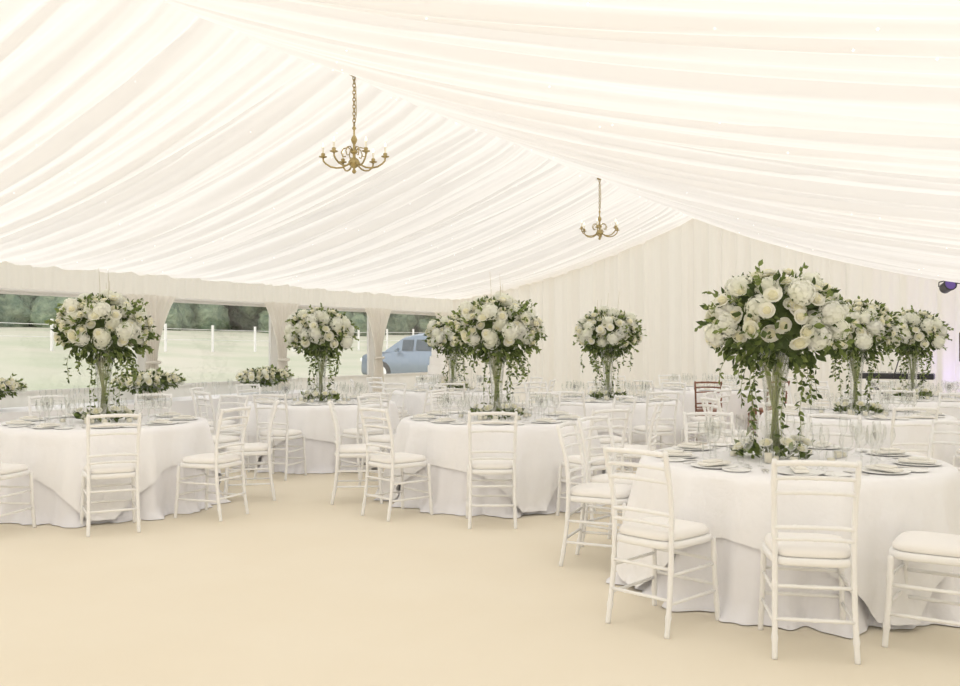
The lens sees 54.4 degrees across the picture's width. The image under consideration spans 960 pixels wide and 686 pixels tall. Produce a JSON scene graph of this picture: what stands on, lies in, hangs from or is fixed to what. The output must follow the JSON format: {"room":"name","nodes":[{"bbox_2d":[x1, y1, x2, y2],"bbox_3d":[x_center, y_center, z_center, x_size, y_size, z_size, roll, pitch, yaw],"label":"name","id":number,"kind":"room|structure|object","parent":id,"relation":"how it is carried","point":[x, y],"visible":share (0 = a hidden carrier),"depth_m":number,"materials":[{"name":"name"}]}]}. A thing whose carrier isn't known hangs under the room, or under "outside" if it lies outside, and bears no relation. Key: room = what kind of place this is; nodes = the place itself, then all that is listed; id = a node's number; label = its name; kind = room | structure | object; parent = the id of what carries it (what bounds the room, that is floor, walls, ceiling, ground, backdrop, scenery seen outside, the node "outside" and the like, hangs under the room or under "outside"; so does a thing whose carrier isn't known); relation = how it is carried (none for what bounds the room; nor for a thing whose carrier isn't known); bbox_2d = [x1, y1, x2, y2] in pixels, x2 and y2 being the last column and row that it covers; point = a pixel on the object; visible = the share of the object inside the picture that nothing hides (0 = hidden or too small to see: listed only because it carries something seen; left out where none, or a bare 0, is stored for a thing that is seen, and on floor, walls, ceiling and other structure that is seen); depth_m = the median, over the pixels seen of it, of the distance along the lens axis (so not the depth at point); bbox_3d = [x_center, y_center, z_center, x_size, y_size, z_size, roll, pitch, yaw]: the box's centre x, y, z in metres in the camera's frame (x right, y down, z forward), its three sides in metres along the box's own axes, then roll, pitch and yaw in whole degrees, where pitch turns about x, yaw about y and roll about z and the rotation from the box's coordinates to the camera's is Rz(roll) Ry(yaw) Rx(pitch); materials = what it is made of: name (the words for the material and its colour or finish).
{"room":"wedding marquee interior","nodes":[
{"label":"wedding marquee interior","id":0,"kind":"room"},
{"bbox_2d":[0,261,452,407],"bbox_3d":[-5.583,0.237,10.417,0.036,2.470,20.600,0,0,30],"label":"wall","id":1,"kind":"structure","parent":0,"point":[53,278],"depth_m":13.38,"materials":[{"name":"white fabric"}]},
{"bbox_2d":[0,291,139,394],"bbox_3d":[-5.077,-0.001,11.309,0.050,1.190,2.310,0,0,30],"label":"window","id":2,"kind":"structure","parent":1,"relation":"in","point":[137,359],"depth_m":11.25,"materials":[{"name":"white plastic"}]},
{"bbox_2d":[125,293,175,398],"bbox_3d":[-4.325,0.416,12.347,0.164,2.100,0.890,0,0,30],"label":"curtain","id":3,"kind":"object","parent":1,"relation":"hanging from","point":[158,307],"visible":0.28,"depth_m":12.34,"materials":[{"name":"white fabric"}]},
{"bbox_2d":[0,288,434,313],"bbox_3d":[-5.545,-0.608,10.385,0.040,0.040,20.380,0,0,30],"label":"trim","id":4,"kind":"structure","parent":1,"relation":"attached to","point":[1,289],"depth_m":13.25,"materials":[{"name":"white fabric"}]},
{"bbox_2d":[172,300,272,386],"bbox_3d":[-3.817,0.003,13.526,0.050,1.190,2.310,0,0,30],"label":"window","id":5,"kind":"structure","parent":1,"relation":"in","point":[175,301],"depth_m":13.77,"materials":[{"name":"white plastic"}]},
{"bbox_2d":[264,302,299,390],"bbox_3d":[-3.066,0.420,14.564,0.164,2.100,0.890,0,0,30],"label":"curtain","id":6,"kind":"object","parent":1,"relation":"hanging from","point":[279,312],"visible":0.45,"depth_m":14.50,"materials":[{"name":"white fabric"}]},
{"bbox_2d":[289,307,369,380],"bbox_3d":[-2.558,0.008,15.743,0.050,1.190,2.310,0,0,30],"label":"window","id":7,"kind":"structure","parent":1,"relation":"in","point":[368,323],"depth_m":16.45,"materials":[{"name":"white plastic"}]},
{"bbox_2d":[364,307,391,395],"bbox_3d":[-1.806,0.425,16.782,0.164,2.100,0.890,0,0,30],"label":"curtain","id":8,"kind":"object","parent":1,"relation":"hanging from","point":[378,318],"visible":0.69,"depth_m":16.73,"materials":[{"name":"white fabric"}]},
{"bbox_2d":[384,312,435,375],"bbox_3d":[-1.298,0.013,17.960,0.050,1.190,2.310,0,0,30],"label":"window","id":9,"kind":"structure","parent":1,"relation":"in","point":[391,312],"depth_m":17.81,"materials":[{"name":"white plastic"}]},
{"bbox_2d":[435,312,455,382],"bbox_3d":[-0.670,0.429,18.781,0.164,2.100,0.890,0,0,30],"label":"curtain","id":10,"kind":"object","parent":1,"relation":"hanging from","point":[442,314],"visible":0.14,"depth_m":18.71,"materials":[{"name":"white fabric"}]},
{"bbox_2d":[0,0,959,299],"bbox_3d":[-0.801,-1.520,7.704,11.000,1.662,20.600,0,0,30],"label":"ceiling","id":11,"kind":"structure","parent":0,"point":[706,102],"depth_m":7.08,"materials":[{"name":"white fabric"}]},
{"bbox_2d":[319,75,388,173],"bbox_3d":[-1.071,-1.871,7.938,0.578,0.865,0.587,0,0,18],"label":"brass chandelier","id":12,"kind":"object","parent":11,"relation":"hanging from","point":[353,162],"visible":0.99,"depth_m":7.93,"materials":[{"name":"gold metal"}]},
{"bbox_2d":[579,178,618,239],"bbox_3d":[1.642,-1.846,12.815,0.578,0.865,0.587,0,0,1],"label":"brass chandelier","id":13,"kind":"object","parent":11,"relation":"hanging from","point":[600,231],"visible":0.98,"depth_m":12.80,"materials":[{"name":"gold metal"}]},
{"bbox_2d":[0,441,959,685],"bbox_3d":[-0.801,1.466,7.698,11.100,0.001,20.700,0,0,30],"label":"floor","id":14,"kind":"structure","parent":0,"point":[299,588],"depth_m":5.00,"materials":[{"name":"beige carpet"}]},
{"bbox_2d":[0,460,35,527],"bbox_3d":[-3.774,1.002,7.206,0.427,0.932,0.516,0,0,9],"label":"dining chair","id":15,"kind":"object","parent":14,"relation":"on","point":[7,470],"visible":1,"depth_m":7.31,"materials":[{"name":"white paint"}]},
{"bbox_2d":[27,395,68,415],"bbox_3d":[-4.326,1.006,9.487,0.427,0.932,0.516,0,0,-40],"label":"dining chair","id":16,"kind":"object","parent":14,"relation":"on","point":[46,396],"visible":0.27,"depth_m":9.66,"materials":[{"name":"white paint"}]},
{"bbox_2d":[80,413,140,536],"bbox_3d":[-2.891,1.002,7.318,0.427,0.932,0.516,0,0,-27],"label":"dining chair","id":17,"kind":"object","parent":14,"relation":"on","point":[113,469],"visible":1,"depth_m":7.18,"materials":[{"name":"white paint"}]},
{"bbox_2d":[0,414,230,527],"bbox_3d":[-3.424,1.093,8.512,2.178,0.756,2.158,0,0,34],"label":"round dining table","id":18,"kind":"object","parent":14,"relation":"on","point":[56,458],"visible":0.65,"depth_m":7.66,"materials":[{"name":"white fabric"}]},
{"bbox_2d":[2,398,78,428],"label":"place settings","id":19,"kind":"object","parent":18,"relation":"on","point":[23,421],"depth_m":8.09,"materials":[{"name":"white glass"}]},
{"bbox_2d":[44,275,160,422],"bbox_3d":[-3.435,0.028,8.495,0.974,1.398,0.908,0,0,-6],"label":"flower centerpiece","id":20,"kind":"object","parent":18,"relation":"on","point":[106,323],"visible":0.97,"depth_m":8.33,"materials":[{"name":"white plant"}]},
{"bbox_2d":[81,408,137,428],"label":"place settings","id":21,"kind":"object","parent":18,"relation":"on","point":[104,421],"depth_m":7.92,"materials":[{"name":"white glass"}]},
{"bbox_2d":[141,395,198,425],"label":"place settings","id":22,"kind":"object","parent":18,"relation":"on","point":[179,418],"depth_m":8.63,"materials":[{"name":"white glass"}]},
{"bbox_2d":[134,393,172,412],"bbox_3d":[-3.485,1.007,9.832,0.427,0.932,0.516,0,0,-7],"label":"dining chair","id":23,"kind":"object","parent":14,"relation":"on","point":[145,394],"visible":0.28,"depth_m":10.04,"materials":[{"name":"white paint"}]},
{"bbox_2d":[0,382,330,450],"bbox_3d":[-4.270,0.986,11.509,0.791,0.976,6.944,0,0,30],"label":"trestle table","id":24,"kind":"object","parent":14,"relation":"on","point":[182,405],"visible":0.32,"depth_m":11.65,"materials":[{"name":"white fabric"}]},
{"bbox_2d":[0,373,27,399],"bbox_3d":[-5.254,0.510,9.771,0.509,0.414,1.138,0,0,35],"label":"flower arrangement","id":25,"kind":"object","parent":24,"relation":"on","point":[11,385],"visible":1,"depth_m":10.02,"materials":[{"name":"beige plant"}]},
{"bbox_2d":[110,367,186,400],"bbox_3d":[-4.143,0.514,11.728,0.509,0.414,1.138,0,0,35],"label":"flower arrangement","id":26,"kind":"object","parent":24,"relation":"on","point":[152,380],"visible":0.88,"depth_m":11.63,"materials":[{"name":"beige plant"}]},
{"bbox_2d":[235,364,293,391],"bbox_3d":[-3.105,0.518,13.554,0.509,0.414,1.138,0,0,35],"label":"flower arrangement","id":27,"kind":"object","parent":24,"relation":"on","point":[265,375],"visible":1,"depth_m":13.40,"materials":[{"name":"beige plant"}]},
{"bbox_2d":[174,406,250,521],"bbox_3d":[-2.252,1.003,7.916,0.516,0.932,0.427,0,0,22],"label":"dining chair","id":28,"kind":"object","parent":14,"relation":"on","point":[216,460],"visible":1,"depth_m":7.81,"materials":[{"name":"white paint"}]},
{"bbox_2d":[190,387,238,448],"bbox_3d":[-3.269,1.010,11.487,0.516,0.932,0.427,0,0,5],"label":"dining chair","id":29,"kind":"object","parent":14,"relation":"on","point":[226,422],"visible":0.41,"depth_m":11.42,"materials":[{"name":"white paint"}]},
{"bbox_2d":[194,391,249,471],"bbox_3d":[-2.953,1.009,10.643,0.516,0.932,0.427,0,0,-40],"label":"dining chair","id":30,"kind":"object","parent":14,"relation":"on","point":[212,429],"visible":0.44,"depth_m":10.50,"materials":[{"name":"white paint"}]},
{"bbox_2d":[212,394,248,483],"bbox_3d":[-2.678,1.006,9.564,0.427,0.932,0.516,0,0,29],"label":"dining chair","id":31,"kind":"object","parent":14,"relation":"on","point":[223,439],"visible":0.48,"depth_m":9.65,"materials":[{"name":"white paint"}]},
{"bbox_2d":[235,383,261,436],"bbox_3d":[-2.943,1.012,12.385,0.516,0.932,0.427,0,0,39],"label":"dining chair","id":32,"kind":"object","parent":14,"relation":"on","point":[236,385],"visible":0.3,"depth_m":12.47,"materials":[{"name":"white paint"}]},
{"bbox_2d":[224,399,279,500],"bbox_3d":[-2.153,1.005,8.816,0.516,0.932,0.427,0,0,-14],"label":"dining chair","id":33,"kind":"object","parent":14,"relation":"on","point":[251,449],"visible":0.87,"depth_m":8.67,"materials":[{"name":"white paint"}]},
{"bbox_2d":[253,393,306,480],"bbox_3d":[-2.196,1.008,10.209,0.427,0.932,0.516,0,0,15],"label":"dining chair","id":34,"kind":"object","parent":14,"relation":"on","point":[286,434],"visible":0.88,"depth_m":10.06,"materials":[{"name":"white paint"}]},
{"bbox_2d":[232,398,399,473],"bbox_3d":[-1.984,1.095,11.532,2.194,0.747,2.156,0,0,0],"label":"round dining table","id":35,"kind":"object","parent":14,"relation":"on","point":[315,423],"visible":0.42,"depth_m":10.63,"materials":[{"name":"white fabric"}]},
{"bbox_2d":[251,382,386,405],"bbox_3d":[-1.958,0.603,11.528,1.652,0.234,1.671,0,0,-28],"label":"place settings","id":36,"kind":"object","parent":35,"relation":"on","point":[300,402],"visible":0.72,"depth_m":11.25,"materials":[{"name":"clear glass"}]},
{"bbox_2d":[283,303,359,400],"bbox_3d":[-1.952,0.121,11.527,0.933,1.226,0.931,0,0,10],"label":"flower centerpiece","id":37,"kind":"object","parent":35,"relation":"on","point":[321,331],"visible":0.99,"depth_m":11.31,"materials":[{"name":"beige plant"}]},
{"bbox_2d":[327,400,382,504],"bbox_3d":[-1.162,1.005,8.680,0.516,0.932,0.427,0,0,-7],"label":"dining chair","id":38,"kind":"object","parent":14,"relation":"on","point":[347,450],"visible":0.89,"depth_m":8.50,"materials":[{"name":"white paint"}]},
{"bbox_2d":[339,392,390,478],"bbox_3d":[-1.278,1.008,10.378,0.427,0.932,0.516,0,0,-36],"label":"dining chair","id":39,"kind":"object","parent":14,"relation":"on","point":[354,433],"visible":0.49,"depth_m":10.23,"materials":[{"name":"white paint"}]},
{"bbox_2d":[357,394,394,485],"bbox_3d":[-0.967,1.007,9.631,0.516,0.932,0.427,0,0,30],"label":"dining chair","id":40,"kind":"object","parent":14,"relation":"on","point":[384,439],"visible":0.41,"depth_m":9.56,"materials":[{"name":"white paint"}]},
{"bbox_2d":[381,383,406,420],"bbox_3d":[-1.283,1.013,12.676,0.427,0.932,0.516,0,0,30],"label":"dining chair","id":41,"kind":"object","parent":14,"relation":"on","point":[384,384],"visible":0.34,"depth_m":12.80,"materials":[{"name":"white paint"}]},
{"bbox_2d":[359,406,432,521],"bbox_3d":[-0.725,1.003,7.940,0.516,0.932,0.427,0,0,-43],"label":"dining chair","id":42,"kind":"object","parent":14,"relation":"on","point":[392,460],"visible":1,"depth_m":7.85,"materials":[{"name":"white paint"}]},
{"bbox_2d":[394,389,443,434],"bbox_3d":[-0.718,1.010,11.026,0.516,0.932,0.427,0,0,27],"label":"dining chair","id":43,"kind":"object","parent":14,"relation":"on","point":[440,390],"visible":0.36,"depth_m":10.85,"materials":[{"name":"white paint"}]},
{"bbox_2d":[414,383,433,387],"bbox_3d":[-0.766,1.109,16.870,0.951,0.752,0.943,0,0,30],"label":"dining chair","id":44,"kind":"object","parent":14,"relation":"on","point":[415,383],"visible":0.04,"depth_m":16.54,"materials":[{"name":"white"}]},
{"bbox_2d":[427,347,448,383],"bbox_3d":[-0.762,0.267,16.879,0.400,0.928,0.400,0,0,30],"label":"wedding cake","id":45,"kind":"object","parent":44,"relation":"on","point":[436,366],"visible":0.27,"depth_m":16.75,"materials":[{"name":"white food"}]},
{"bbox_2d":[430,392,463,410],"bbox_3d":[-0.286,1.008,10.148,0.427,0.932,0.516,0,0,-22],"label":"dining chair","id":46,"kind":"object","parent":14,"relation":"on","point":[431,393],"visible":0.29,"depth_m":10.35,"materials":[{"name":"white paint"}]},
{"bbox_2d":[437,383,464,412],"bbox_3d":[-0.410,1.014,13.107,0.427,0.932,0.516,0,0,-2],"label":"dining chair","id":47,"kind":"object","parent":14,"relation":"on","point":[463,384],"visible":0.34,"depth_m":12.89,"materials":[{"name":"white paint"}]},
{"bbox_2d":[391,387,516,420],"bbox_3d":[-0.443,1.101,14.441,2.194,0.747,2.156,0,0,-28],"label":"round dining table","id":48,"kind":"object","parent":14,"relation":"on","point":[414,401],"visible":0.2,"depth_m":13.65,"materials":[{"name":"white fabric"}]},
{"bbox_2d":[422,314,475,388],"bbox_3d":[-0.411,0.127,14.450,0.933,1.226,0.931,0,0,-14],"label":"flower centerpiece","id":49,"kind":"object","parent":48,"relation":"on","point":[438,334],"visible":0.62,"depth_m":14.25,"materials":[{"name":"beige plant"}]},
{"bbox_2d":[374,412,605,517],"bbox_3d":[0.137,1.089,8.903,2.194,0.747,2.157,0,0,28],"label":"round dining table","id":50,"kind":"object","parent":14,"relation":"on","point":[539,453],"visible":0.56,"depth_m":8.04,"materials":[{"name":"white fabric"}]},
{"bbox_2d":[409,392,472,423],"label":"place settings","id":51,"kind":"object","parent":50,"relation":"on","point":[429,415],"depth_m":8.77,"materials":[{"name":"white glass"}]},
{"bbox_2d":[444,278,547,419],"bbox_3d":[0.148,0.029,8.901,0.974,1.398,0.908,0,0,24],"label":"flower centerpiece","id":52,"kind":"object","parent":50,"relation":"on","point":[497,324],"visible":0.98,"depth_m":8.71,"materials":[{"name":"white plant"}]},
{"bbox_2d":[510,399,582,424],"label":"place settings","id":53,"kind":"object","parent":50,"relation":"on","point":[564,416],"depth_m":8.71,"materials":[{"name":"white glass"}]},
{"bbox_2d":[466,411,517,528],"bbox_3d":[0.096,1.002,7.563,0.427,0.932,0.516,0,0,-1],"label":"dining chair","id":54,"kind":"object","parent":14,"relation":"on","point":[479,465],"visible":1,"depth_m":7.38,"materials":[{"name":"white paint"}]},
{"bbox_2d":[524,381,547,408],"bbox_3d":[0.902,1.014,13.114,0.427,0.932,0.516,0,0,-31],"label":"dining chair","id":55,"kind":"object","parent":14,"relation":"on","point":[534,382],"visible":0.27,"depth_m":13.25,"materials":[{"name":"white paint"}]},
{"bbox_2d":[526,392,560,410],"bbox_3d":[0.625,1.008,10.155,0.427,0.932,0.516,0,0,23],"label":"dining chair","id":56,"kind":"object","parent":14,"relation":"on","point":[529,393],"visible":0.31,"depth_m":10.36,"materials":[{"name":"white paint"}]},
{"bbox_2d":[552,391,597,432],"bbox_3d":[1.101,1.009,10.799,0.427,0.932,0.516,0,0,27],"label":"dining chair","id":57,"kind":"object","parent":14,"relation":"on","point":[567,392],"visible":0.29,"depth_m":10.57,"materials":[{"name":"white paint"}]},
{"bbox_2d":[556,408,629,518],"bbox_3d":[0.957,1.003,7.832,0.427,0.932,0.516,0,0,-32],"label":"dining chair","id":58,"kind":"object","parent":14,"relation":"on","point":[574,460],"visible":0.53,"depth_m":7.73,"materials":[{"name":"white paint"}]},
{"bbox_2d":[556,420,631,566],"bbox_3d":[0.790,1.000,6.208,0.516,0.932,0.427,0,0,23],"label":"dining chair","id":59,"kind":"object","parent":14,"relation":"on","point":[593,493],"visible":0.77,"depth_m":6.10,"materials":[{"name":"white paint"}]},
{"bbox_2d":[577,415,634,546],"bbox_3d":[1.003,1.000,6.708,0.516,0.932,0.427,0,0,41],"label":"dining chair","id":60,"kind":"object","parent":14,"relation":"on","point":[602,478],"visible":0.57,"depth_m":6.70,"materials":[{"name":"white paint"}]},
{"bbox_2d":[533,396,684,467],"bbox_3d":[1.645,1.100,12.015,2.178,0.756,2.158,0,0,19],"label":"round dining table","id":61,"kind":"object","parent":14,"relation":"on","point":[638,419],"visible":0.34,"depth_m":11.18,"materials":[{"name":"white fabric"}]},
{"bbox_2d":[543,382,670,402],"bbox_3d":[1.636,0.604,12.002,1.652,0.234,1.671,0,0,7],"label":"place settings","id":62,"kind":"object","parent":61,"relation":"on","point":[589,400],"visible":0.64,"depth_m":11.68,"materials":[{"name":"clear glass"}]},
{"bbox_2d":[573,299,646,399],"bbox_3d":[1.653,0.035,11.999,0.908,1.398,0.974,0,0,-21],"label":"flower centerpiece","id":63,"kind":"object","parent":61,"relation":"on","point":[607,329],"visible":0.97,"depth_m":11.82,"materials":[{"name":"white plant"}]},
{"bbox_2d":[599,395,636,473],"bbox_3d":[1.300,1.006,9.539,0.516,0.932,0.427,0,0,-25],"label":"dining chair","id":64,"kind":"object","parent":14,"relation":"on","point":[617,439],"visible":0.35,"depth_m":9.45,"materials":[{"name":"white paint"}]},
{"bbox_2d":[606,401,663,472],"bbox_3d":[1.435,1.005,8.636,0.516,0.932,0.427,0,0,19],"label":"dining chair","id":65,"kind":"object","parent":14,"relation":"on","point":[649,446],"visible":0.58,"depth_m":8.48,"materials":[{"name":"white paint"}]},
{"bbox_2d":[629,391,678,468],"bbox_3d":[2.010,1.009,10.735,0.427,0.932,0.516,0,0,-15],"label":"dining chair","id":66,"kind":"object","parent":14,"relation":"on","point":[641,429],"visible":0.65,"depth_m":10.57,"materials":[{"name":"white paint"}]},
{"bbox_2d":[603,445,719,638],"bbox_3d":[0.941,0.997,4.885,0.516,0.932,0.427,0,0,-45],"label":"dining chair","id":67,"kind":"object","parent":14,"relation":"on","point":[664,534],"visible":1,"depth_m":4.79,"materials":[{"name":"white paint"}]},
{"bbox_2d":[660,382,686,411],"bbox_3d":[2.579,1.014,12.964,0.427,0.932,0.516,0,0,42],"label":"dining chair","id":68,"kind":"object","parent":14,"relation":"on","point":[685,383],"visible":0.2,"depth_m":13.08,"materials":[{"name":"white paint"}]},
{"bbox_2d":[646,387,765,440],"bbox_3d":[3.587,1.106,14.934,2.178,0.756,2.158,0,0,5],"label":"round dining table","id":69,"kind":"object","parent":14,"relation":"on","point":[734,405],"visible":0.3,"depth_m":14.06,"materials":[{"name":"white fabric"}]},
{"bbox_2d":[654,374,758,390],"bbox_3d":[3.597,0.610,14.918,1.671,0.234,1.652,0,0,-38],"label":"place settings","id":70,"kind":"object","parent":69,"relation":"on","point":[736,388],"visible":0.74,"depth_m":14.88,"materials":[{"name":"clear glass"}]},
{"bbox_2d":[681,389,731,443],"bbox_3d":[2.719,1.010,11.203,0.516,0.932,0.427,0,0,43],"label":"dining chair","id":71,"kind":"object","parent":14,"relation":"on","point":[700,427],"visible":0.42,"depth_m":11.10,"materials":[{"name":"white paint"}]},
{"bbox_2d":[694,381,722,440],"bbox_3d":[3.342,1.015,13.629,0.427,0.932,0.516,0,0,16],"label":"dining chair","id":72,"kind":"object","parent":14,"relation":"on","point":[700,409],"visible":0.33,"depth_m":13.46,"materials":[{"name":"brown wood"}]},
{"bbox_2d":[683,411,734,442],"bbox_3d":[1.779,1.001,7.065,0.427,0.932,0.516,0,0,1],"label":"dining chair","id":73,"kind":"object","parent":14,"relation":"on","point":[685,425],"visible":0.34,"depth_m":7.27,"materials":[{"name":"white paint"}]},
{"bbox_2d":[688,385,730,443],"bbox_3d":[2.975,1.012,12.116,0.516,0.932,0.427,0,0,0],"label":"dining chair","id":74,"kind":"object","parent":14,"relation":"on","point":[695,418],"visible":0.27,"depth_m":12.01,"materials":[{"name":"white paint"}]},
{"bbox_2d":[700,397,757,443],"bbox_3d":[2.501,1.006,9.319,0.516,0.932,0.427,0,0,-12],"label":"dining chair","id":75,"kind":"object","parent":14,"relation":"on","point":[723,439],"visible":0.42,"depth_m":9.24,"materials":[{"name":"white paint"}]},
{"bbox_2d":[703,391,754,438],"bbox_3d":[2.734,1.008,10.221,0.516,0.932,0.427,0,0,32],"label":"dining chair","id":76,"kind":"object","parent":14,"relation":"on","point":[740,433],"visible":0.34,"depth_m":10.15,"materials":[{"name":"white paint"}]},
{"bbox_2d":[747,381,789,432],"bbox_3d":[4.267,1.015,13.795,0.427,0.932,0.516,0,0,-25],"label":"dining chair","id":77,"kind":"object","parent":14,"relation":"on","point":[768,408],"visible":0.18,"depth_m":13.71,"materials":[{"name":"brown wood"}]},
{"bbox_2d":[606,444,959,637],"bbox_3d":[1.923,1.087,5.726,2.158,0.756,2.178,0,0,43],"label":"round dining table","id":78,"kind":"object","parent":14,"relation":"on","point":[735,507],"visible":0.62,"depth_m":4.89,"materials":[{"name":"white fabric"}]},
{"bbox_2d":[695,259,862,458],"bbox_3d":[1.804,0.109,5.747,0.931,1.226,0.933,0,0,3],"label":"flower centerpiece","id":79,"kind":"object","parent":78,"relation":"on","point":[765,314],"visible":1,"depth_m":5.54,"materials":[{"name":"beige plant"}]},
{"bbox_2d":[660,416,942,476],"bbox_3d":[1.904,0.591,5.736,1.652,0.234,1.671,0,0,37],"label":"place settings","id":80,"kind":"object","parent":78,"relation":"on","point":[677,453],"visible":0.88,"depth_m":5.42,"materials":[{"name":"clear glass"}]},
{"bbox_2d":[762,402,804,438],"bbox_3d":[2.876,1.004,8.509,0.516,0.932,0.427,0,0,-39],"label":"dining chair","id":81,"kind":"object","parent":14,"relation":"on","point":[765,412],"visible":0.27,"depth_m":8.34,"materials":[{"name":"white paint"}]},
{"bbox_2d":[758,458,861,664],"bbox_3d":[1.578,0.996,4.477,0.427,0.932,0.516,0,0,11],"label":"dining chair","id":82,"kind":"object","parent":14,"relation":"on","point":[803,550],"visible":1,"depth_m":4.31,"materials":[{"name":"white paint"}]},
{"bbox_2d":[805,386,832,407],"bbox_3d":[4.409,1.011,11.726,0.516,0.932,0.427,0,0,-24],"label":"dining chair","id":83,"kind":"object","parent":14,"relation":"on","point":[806,387],"visible":0.21,"depth_m":11.54,"materials":[{"name":"white paint"}]},
{"bbox_2d":[808,381,829,407],"bbox_3d":[4.993,1.014,13.343,0.427,0.932,0.516,0,0,-25],"label":"dining chair","id":84,"kind":"object","parent":14,"relation":"on","point":[826,382],"visible":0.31,"depth_m":13.54,"materials":[{"name":"white paint"}]},
{"bbox_2d":[806,413,861,447],"bbox_3d":[2.584,1.001,6.892,0.427,0.932,0.516,0,0,28],"label":"dining chair","id":85,"kind":"object","parent":14,"relation":"on","point":[859,417],"visible":0.3,"depth_m":7.08,"materials":[{"name":"white paint"}]},
{"bbox_2d":[755,408,959,470],"bbox_3d":[3.786,1.090,9.460,2.194,0.747,2.156,0,0,-5],"label":"round dining table","id":86,"kind":"object","parent":14,"relation":"on","point":[907,434],"visible":0.25,"depth_m":8.62,"materials":[{"name":"white fabric"}]},
{"bbox_2d":[770,392,945,419],"bbox_3d":[3.814,0.598,9.454,1.716,0.234,1.735,0,0,5],"label":"place settings","id":87,"kind":"object","parent":86,"relation":"on","point":[814,407],"visible":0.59,"depth_m":9.19,"materials":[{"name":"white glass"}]},
{"bbox_2d":[812,294,905,414],"bbox_3d":[3.812,0.117,9.443,0.931,1.226,0.933,0,0,-6],"label":"flower centerpiece","id":88,"kind":"object","parent":86,"relation":"on","point":[878,325],"visible":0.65,"depth_m":9.26,"materials":[{"name":"beige plant"}]},
{"bbox_2d":[842,390,878,403],"bbox_3d":[4.348,1.009,10.666,0.427,0.932,0.516,0,0,22],"label":"dining chair","id":89,"kind":"object","parent":14,"relation":"on","point":[843,391],"visible":0.17,"depth_m":10.86,"materials":[{"name":"white paint"}]},
{"bbox_2d":[859,355,934,394],"bbox_3d":[6.359,0.727,14.329,1.100,1.505,0.617,0,0,30],"label":"keyboard","id":90,"kind":"object","parent":14,"relation":"on","point":[883,375],"visible":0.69,"depth_m":14.33,"materials":[{"name":"grey plastic"}]},
{"bbox_2d":[879,389,915,408],"bbox_3d":[4.965,1.010,11.055,0.427,0.932,0.516,0,0,30],"label":"dining chair","id":91,"kind":"object","parent":14,"relation":"on","point":[880,390],"visible":0.32,"depth_m":10.85,"materials":[{"name":"white paint"}]},
{"bbox_2d":[836,395,959,425],"bbox_3d":[5.648,1.100,12.209,2.178,0.756,2.158,0,0,-7],"label":"round dining table","id":92,"kind":"object","parent":14,"relation":"on","point":[955,412],"visible":0.12,"depth_m":11.38,"materials":[{"name":"white fabric"}]},
{"bbox_2d":[847,380,959,401],"bbox_3d":[5.661,0.604,12.201,1.716,0.234,1.735,0,0,-10],"label":"place settings","id":93,"kind":"object","parent":92,"relation":"on","point":[862,393],"visible":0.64,"depth_m":11.94,"materials":[{"name":"clear glass"}]},
{"bbox_2d":[879,305,953,398],"bbox_3d":[5.665,0.123,12.194,0.931,1.226,0.933,0,0,-43],"label":"flower centerpiece","id":94,"kind":"object","parent":92,"relation":"on","point":[922,329],"visible":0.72,"depth_m":11.96,"materials":[{"name":"beige plant"}]},
{"bbox_2d":[890,407,938,457],"bbox_3d":[3.683,1.004,8.114,0.427,0.932,0.516,0,0,-1],"label":"dining chair","id":95,"kind":"object","parent":14,"relation":"on","point":[912,451],"visible":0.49,"depth_m":7.91,"materials":[{"name":"white paint"}]},
{"bbox_2d":[882,531,959,647],"bbox_3d":[2.259,0.996,4.508,0.516,0.932,0.427,0,0,35],"label":"dining chair","id":96,"kind":"object","parent":14,"relation":"on","point":[915,546],"visible":0.97,"depth_m":4.46,"materials":[{"name":"white paint"}]},
{"bbox_2d":[927,419,959,469],"bbox_3d":[3.080,1.000,6.311,0.516,0.932,0.427,0,0,-26],"label":"dining chair","id":97,"kind":"object","parent":14,"relation":"on","point":[933,432],"visible":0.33,"depth_m":6.52,"materials":[{"name":"white paint"}]},
{"bbox_2d":[937,392,959,410],"bbox_3d":[4.985,1.008,10.035,0.516,0.932,0.427,0,0,-30],"label":"dining chair","id":98,"kind":"object","parent":14,"relation":"on","point":[940,393],"visible":0.18,"depth_m":10.23,"materials":[{"name":"white paint"}]},
{"bbox_2d":[453,218,959,407],"bbox_3d":[4.251,-0.440,16.594,11.000,3.850,0.202,0,0,30],"label":"wall","id":99,"kind":"structure","parent":0,"point":[662,280],"depth_m":16.99,"materials":[{"name":"white fabric"}]},
{"bbox_2d":[938,281,959,293],"bbox_3d":[7.538,0.251,13.735,1.437,2.456,0.552,0,0,30],"label":"light","id":100,"kind":"object","parent":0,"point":[945,287],"visible":0.85,"depth_m":14.02,"materials":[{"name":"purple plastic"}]},
{"label":"outside","id":101,"kind":"structure","parent":0,"visible":0},
{"bbox_2d":[0,327,414,391],"bbox_3d":[-18.171,-1.809,39.079,190.200,6.803,190.000,0,0,30],"label":"ground","id":102,"kind":"structure","parent":101,"point":[31,359],"depth_m":33.50,"materials":[{"name":"green plant"}]},
{"bbox_2d":[0,319,424,351],"bbox_3d":[-10.921,-0.245,41.512,0.080,1.400,101.480,0,0,30],"label":"fence","id":103,"kind":"object","parent":102,"relation":"on","point":[165,328],"visible":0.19,"depth_m":40.37,"materials":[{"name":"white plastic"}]},
{"bbox_2d":[0,294,436,335],"bbox_3d":[-24.258,-7.889,79.283,22.346,18.192,192.376,0,0,30],"label":"tree line","id":104,"kind":"object","parent":102,"relation":"on","point":[14,308],"visible":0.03,"depth_m":69.95,"materials":[{"name":"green plant"}]},
{"bbox_2d":[360,333,431,374],"bbox_3d":[-1.280,0.435,26.717,4.136,1.431,2.038,0,0,26],"label":"car","id":105,"kind":"object","parent":102,"relation":"on","point":[411,354],"visible":0.32,"depth_m":26.24,"materials":[{"name":"blue paint"}]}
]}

